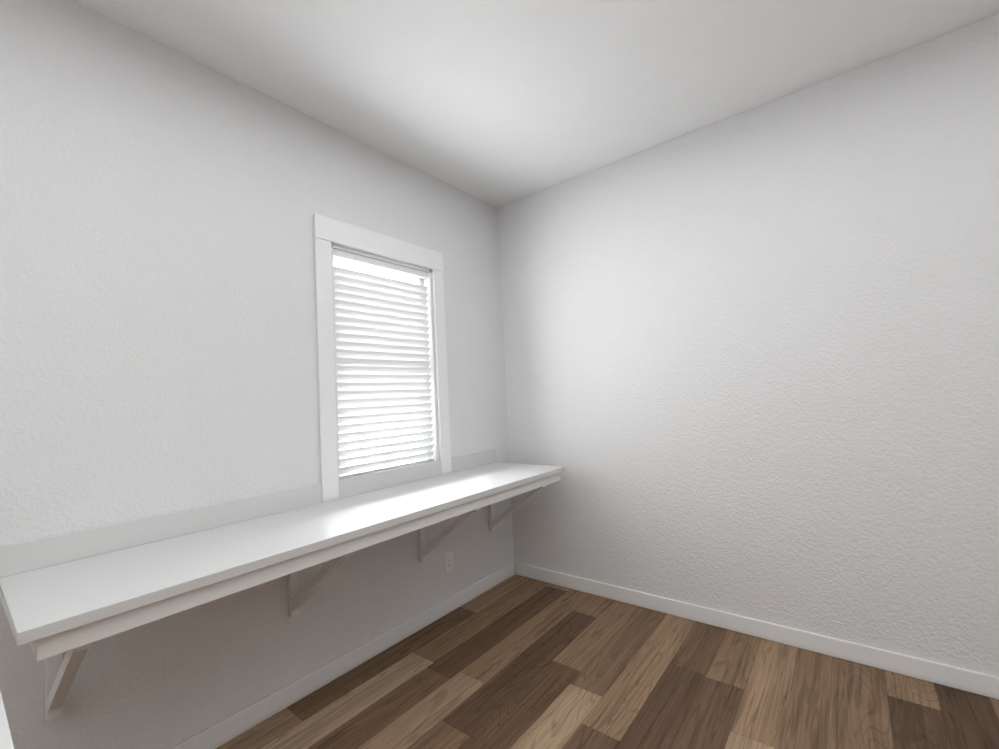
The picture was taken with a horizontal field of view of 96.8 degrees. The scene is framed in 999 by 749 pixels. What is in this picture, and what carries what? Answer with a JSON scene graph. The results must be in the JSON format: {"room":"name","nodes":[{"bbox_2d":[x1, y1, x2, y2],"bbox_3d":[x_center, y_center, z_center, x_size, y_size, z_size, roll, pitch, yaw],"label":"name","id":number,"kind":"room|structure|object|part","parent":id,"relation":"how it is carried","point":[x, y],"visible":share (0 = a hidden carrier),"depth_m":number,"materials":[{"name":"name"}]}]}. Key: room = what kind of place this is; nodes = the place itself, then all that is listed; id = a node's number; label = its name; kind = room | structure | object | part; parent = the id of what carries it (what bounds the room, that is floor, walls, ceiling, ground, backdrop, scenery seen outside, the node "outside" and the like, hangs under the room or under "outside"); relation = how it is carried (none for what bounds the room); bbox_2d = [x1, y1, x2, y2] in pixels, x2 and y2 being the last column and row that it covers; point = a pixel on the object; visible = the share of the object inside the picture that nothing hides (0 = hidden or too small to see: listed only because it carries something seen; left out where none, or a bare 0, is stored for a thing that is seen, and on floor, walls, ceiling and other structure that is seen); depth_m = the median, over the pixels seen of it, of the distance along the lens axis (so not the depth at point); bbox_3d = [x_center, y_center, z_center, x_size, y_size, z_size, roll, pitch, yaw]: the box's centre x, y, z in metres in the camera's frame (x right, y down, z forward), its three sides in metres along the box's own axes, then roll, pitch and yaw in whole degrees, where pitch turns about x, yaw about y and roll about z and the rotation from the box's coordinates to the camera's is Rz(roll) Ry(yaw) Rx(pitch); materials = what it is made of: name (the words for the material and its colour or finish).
{"room":"home office","nodes":[
{"label":"home office","id":0,"kind":"room"},
{"bbox_2d":[0,0,513,748],"bbox_3d":[-1.951,-0.017,1.300,0.120,3.270,6.540,-5,-4,38],"label":"wall","id":1,"kind":"structure","parent":0,"point":[160,204],"depth_m":1.93,"materials":[{"name":"white paint"}]},
{"bbox_2d":[0,449,563,721],"bbox_3d":[-0.595,0.875,2.312,0.630,0.620,2.655,-5,-4,38],"label":"shelf","id":2,"kind":"object","parent":1,"relation":"attached to","point":[74,596],"visible":1,"depth_m":1.69,"materials":[{"name":"white wood"}]},
{"bbox_2d":[170,562,513,748],"bbox_3d":[-1.821,1.561,1.181,0.020,0.097,6.304,-5,-4,38],"label":"baseboard","id":3,"kind":"structure","parent":1,"relation":"attached to","point":[225,730],"depth_m":2.33,"materials":[{"name":"white paint"}]},
{"bbox_2d":[313,213,451,502],"bbox_3d":[-0.726,-0.027,2.828,0.154,1.715,0.983,-5,-4,38],"label":"kitchen window","id":4,"kind":"structure","parent":1,"relation":"in","point":[344,265],"depth_m":2.68,"materials":[{"name":"white wood"}]},
{"bbox_3d":[-0.726,-0.027,2.828,0.154,1.715,0.983,-5,-4,38],"label":"kitchen window trim","id":5,"kind":"part","parent":4,"relation":"part of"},
{"bbox_2d":[333,249,434,479],"bbox_3d":[-0.714,-0.022,2.821,0.032,1.406,0.736,-5,-4,38],"label":"window blind","id":6,"kind":"object","parent":4,"relation":"attached to","point":[382,337],"visible":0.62,"depth_m":2.78,"materials":[{"name":"white plastic"}]},
{"bbox_2d":[444,551,453,573],"bbox_3d":[-0.349,1.303,3.078,0.010,0.130,0.080,-5,-4,38],"label":"outlet","id":7,"kind":"object","parent":1,"relation":"attached to","point":[448,561],"visible":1,"depth_m":3.07,"materials":[{"name":"white plastic"}]},
{"bbox_2d":[72,0,998,206],"bbox_3d":[-0.421,-1.695,0.112,3.978,0.189,6.298,-5,-4,38],"label":"ceiling","id":8,"kind":"structure","parent":0,"point":[496,103],"depth_m":2.16,"materials":[{"name":"white paint"}]},
{"bbox_2d":[216,574,998,748],"bbox_3d":[0.762,1.391,-1.432,7.590,0.080,7.480,-5,-4,38],"label":"floor","id":9,"kind":"structure","parent":0,"point":[515,661],"depth_m":2.13,"materials":[{"name":"wood"}]},
{"bbox_2d":[0,690,13,748],"bbox_3d":[-0.694,1.036,0.218,1.800,0.938,0.660,-5,-4,38],"label":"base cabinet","id":10,"kind":"object","parent":9,"relation":"on","point":[6,741],"depth_m":0.74,"materials":[{"name":"white wood"}]},
{"bbox_2d":[497,13,998,676],"bbox_3d":[1.644,-0.130,2.553,3.980,3.270,0.120,-5,-4,38],"label":"wall","id":11,"kind":"structure","parent":0,"point":[751,363],"depth_m":2.49,"materials":[{"name":"white paint"}]},
{"bbox_2d":[514,562,998,699],"bbox_3d":[1.691,1.452,2.413,3.954,0.097,0.020,-5,-4,38],"label":"baseboard","id":12,"kind":"structure","parent":11,"relation":"attached to","point":[967,680],"depth_m":2.46,"materials":[{"name":"white paint"}]}
]}

